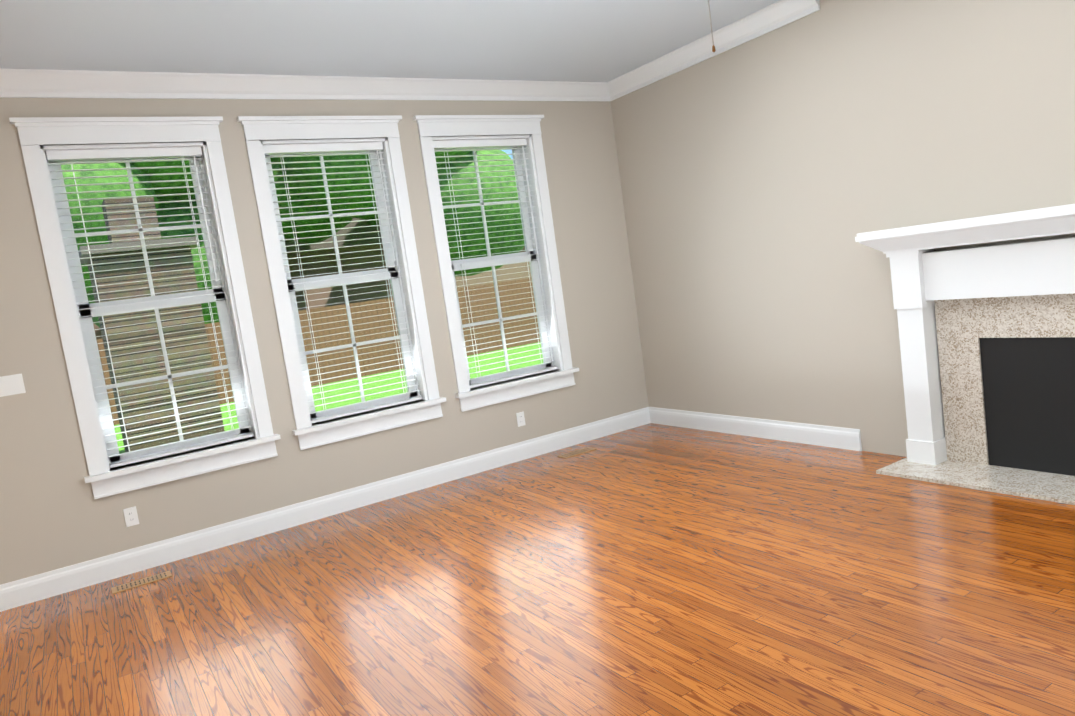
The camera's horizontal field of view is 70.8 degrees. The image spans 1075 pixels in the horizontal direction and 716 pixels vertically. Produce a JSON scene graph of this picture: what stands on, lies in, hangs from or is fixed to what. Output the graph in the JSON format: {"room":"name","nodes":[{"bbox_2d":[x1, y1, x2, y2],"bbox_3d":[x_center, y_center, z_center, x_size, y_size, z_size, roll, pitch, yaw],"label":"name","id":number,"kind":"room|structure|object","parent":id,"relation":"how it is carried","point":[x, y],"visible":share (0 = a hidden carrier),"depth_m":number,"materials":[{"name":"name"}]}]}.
{"room":"living room","nodes":[
{"label":"living room","id":0,"kind":"room"},
{"bbox_2d":[0,98,648,584],"bbox_3d":[-0.476,-0.642,6.133,10.030,3.050,0.200,-12,7,-32],"label":"wall","id":1,"kind":"structure","parent":0,"point":[54,514],"depth_m":5.19,"materials":[{"name":"beige paint"}]},
{"bbox_2d":[0,373,25,396],"bbox_3d":[-3.069,0.161,4.372,0.165,0.115,0.016,-12,7,-32],"label":"light switch","id":2,"kind":"object","parent":1,"relation":"attached to","point":[12,384],"visible":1,"depth_m":4.39,"materials":[{"name":"white plastic"}]},
{"bbox_2d":[123,506,138,526],"bbox_3d":[-2.541,0.993,4.730,0.072,0.115,0.007,-12,7,-32],"label":"outlet","id":3,"kind":"object","parent":1,"relation":"attached to","point":[131,516],"visible":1,"depth_m":4.73,"materials":[{"name":"white plastic"}]},
{"bbox_2d":[9,116,280,498],"bbox_3d":[-2.444,-0.356,4.847,1.160,2.275,0.270,-12,7,-32],"label":"window","id":4,"kind":"structure","parent":1,"relation":"in","point":[39,137],"depth_m":4.78,"materials":[{"name":"white wood"}]},
{"bbox_2d":[46,147,253,467],"bbox_3d":[-2.440,-0.349,4.843,0.864,1.945,0.072,-12,7,-32],"label":"window blind","id":5,"kind":"object","parent":4,"relation":"attached to","point":[105,154],"visible":1,"depth_m":4.81,"materials":[{"name":"white plastic"}]},
{"bbox_2d":[237,115,445,449],"bbox_3d":[-1.395,-0.575,5.509,1.160,2.275,0.270,-12,7,-32],"label":"window","id":6,"kind":"structure","parent":1,"relation":"in","point":[260,132],"depth_m":5.51,"materials":[{"name":"white wood"}]},
{"bbox_2d":[263,142,421,422],"bbox_3d":[-1.391,-0.568,5.505,0.864,1.945,0.072,-12,7,-32],"label":"window blind","id":7,"kind":"object","parent":6,"relation":"attached to","point":[319,148],"visible":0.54,"depth_m":5.47,"materials":[{"name":"white plastic"}]},
{"bbox_2d":[412,115,578,411],"bbox_3d":[-0.337,-0.796,6.177,1.160,2.275,0.270,-12,7,-32],"label":"window","id":8,"kind":"structure","parent":1,"relation":"in","point":[431,128],"depth_m":6.23,"materials":[{"name":"white wood"}]},
{"bbox_2d":[433,139,556,387],"bbox_3d":[-0.333,-0.789,6.173,0.864,1.945,0.072,-12,7,-32],"label":"window blind","id":9,"kind":"object","parent":8,"relation":"attached to","point":[465,144],"visible":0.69,"depth_m":6.15,"materials":[{"name":"white plastic"}]},
{"bbox_2d":[516,411,525,426],"bbox_3d":[-0.137,0.505,6.248,0.072,0.115,0.007,-12,7,-32],"label":"outlet","id":10,"kind":"object","parent":1,"relation":"attached to","point":[520,419],"visible":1,"depth_m":6.24,"materials":[{"name":"white plastic"}]},
{"bbox_2d":[0,0,778,81],"bbox_3d":[0.594,-1.911,1.006,13.200,0.250,13.400,-12,7,-32],"label":"ceiling","id":11,"kind":"structure","parent":0,"point":[574,40],"depth_m":4.57,"materials":[{"name":"white paint"}]},
{"bbox_2d":[708,0,715,51],"bbox_3d":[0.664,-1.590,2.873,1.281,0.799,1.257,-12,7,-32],"label":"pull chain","id":12,"kind":"object","parent":11,"relation":"hanging from","point":[713,48],"visible":1,"depth_m":2.96,"materials":[{"name":"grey metal"}]},
{"bbox_2d":[0,423,1074,715],"bbox_3d":[1.036,1.245,1.348,13.200,0.060,13.400,-12,7,-32],"label":"floor","id":13,"kind":"structure","parent":0,"point":[650,569],"depth_m":3.45,"materials":[{"name":"brown wood"}]},
{"bbox_2d":[111,571,171,593],"bbox_3d":[-2.370,1.342,4.530,0.320,0.006,0.120,-12,7,-32],"label":"floor vent","id":14,"kind":"object","parent":13,"relation":"in","point":[140,582],"visible":1,"depth_m":4.52,"materials":[{"name":"brown wood"}]},
{"bbox_2d":[557,447,596,458],"bbox_3d":[0.328,0.780,6.234,0.320,0.006,0.120,-12,7,-32],"label":"floor vent","id":15,"kind":"object","parent":13,"relation":"in","point":[576,452],"visible":1,"depth_m":6.22,"materials":[{"name":"brown wood"}]},
{"bbox_2d":[855,204,1074,504],"bbox_3d":[2.604,-0.034,3.955,0.400,1.468,1.850,-12,7,-32],"label":"fireplace mantel","id":16,"kind":"object","parent":13,"relation":"on","point":[987,340],"visible":1,"depth_m":4.28,"materials":[{"name":"white wood"}]},
{"bbox_2d":[611,0,1074,456],"bbox_3d":[3.517,-1.170,5.846,3.500,3.050,4.550,-12,7,-32],"label":"wall","id":17,"kind":"structure","parent":0,"point":[766,178],"depth_m":5.11,"materials":[{"name":"beige paint"}]},
{"bbox_2d":[0,0,819,100],"bbox_3d":[1.508,-2.017,2.603,9.560,0.135,7.840,-12,7,-32],"label":"crown molding","id":18,"kind":"structure","parent":17,"relation":"attached to","point":[29,83],"depth_m":5.24,"materials":[{"name":"white wood"}]},
{"bbox_2d":[0,407,861,611],"bbox_3d":[-0.387,1.247,2.179,7.697,0.150,10.232,-12,7,-32],"label":"baseboard","id":19,"kind":"structure","parent":17,"relation":"attached to","point":[28,590],"depth_m":5.43,"materials":[{"name":"white wood"}]},
{"label":"outside","id":20,"kind":"structure","parent":0,"visible":0},
{"bbox_2d":[114,342,542,453],"bbox_3d":[-2.762,-1.625,36.372,35.300,0.150,53.320,-12,7,-32],"label":"ground","id":21,"kind":"structure","parent":20,"point":[375,390],"depth_m":16.24,"materials":[{"name":"green plant"}]},
{"bbox_2d":[61,160,218,327],"bbox_3d":[-12.531,-3.570,20.362,9.549,9.857,7.760,-12,7,-32],"label":"tree","id":22,"kind":"object","parent":21,"relation":"on","point":[89,290],"depth_m":19.08,"materials":[{"name":"green plant"}]},
{"bbox_2d":[78,197,224,451],"bbox_3d":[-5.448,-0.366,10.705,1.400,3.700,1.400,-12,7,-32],"label":"neighboring house","id":23,"kind":"structure","parent":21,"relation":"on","point":[123,336],"depth_m":10.21,"materials":[{"name":"wood"}]},
{"bbox_2d":[93,218,531,338],"bbox_3d":[-11.588,-4.911,31.481,24.000,9.900,9.000,-12,7,-32],"label":"house","id":24,"kind":"structure","parent":21,"relation":"on","point":[351,292],"depth_m":29.30,"materials":[{"name":"brown"}]},
{"bbox_2d":[96,278,539,424],"bbox_3d":[0.315,-1.395,21.398,46.000,1.850,0.100,-12,7,-32],"label":"fence","id":25,"kind":"object","parent":21,"relation":"on","point":[333,313],"depth_m":18.59,"materials":[{"name":"brown wood"}]},
{"bbox_2d":[270,150,524,296],"bbox_3d":[-4.631,-4.965,24.955,8.203,9.502,8.979,-12,7,-32],"label":"tree","id":26,"kind":"object","parent":21,"relation":"on","point":[480,251],"depth_m":22.66,"materials":[{"name":"green plant"}]}
]}

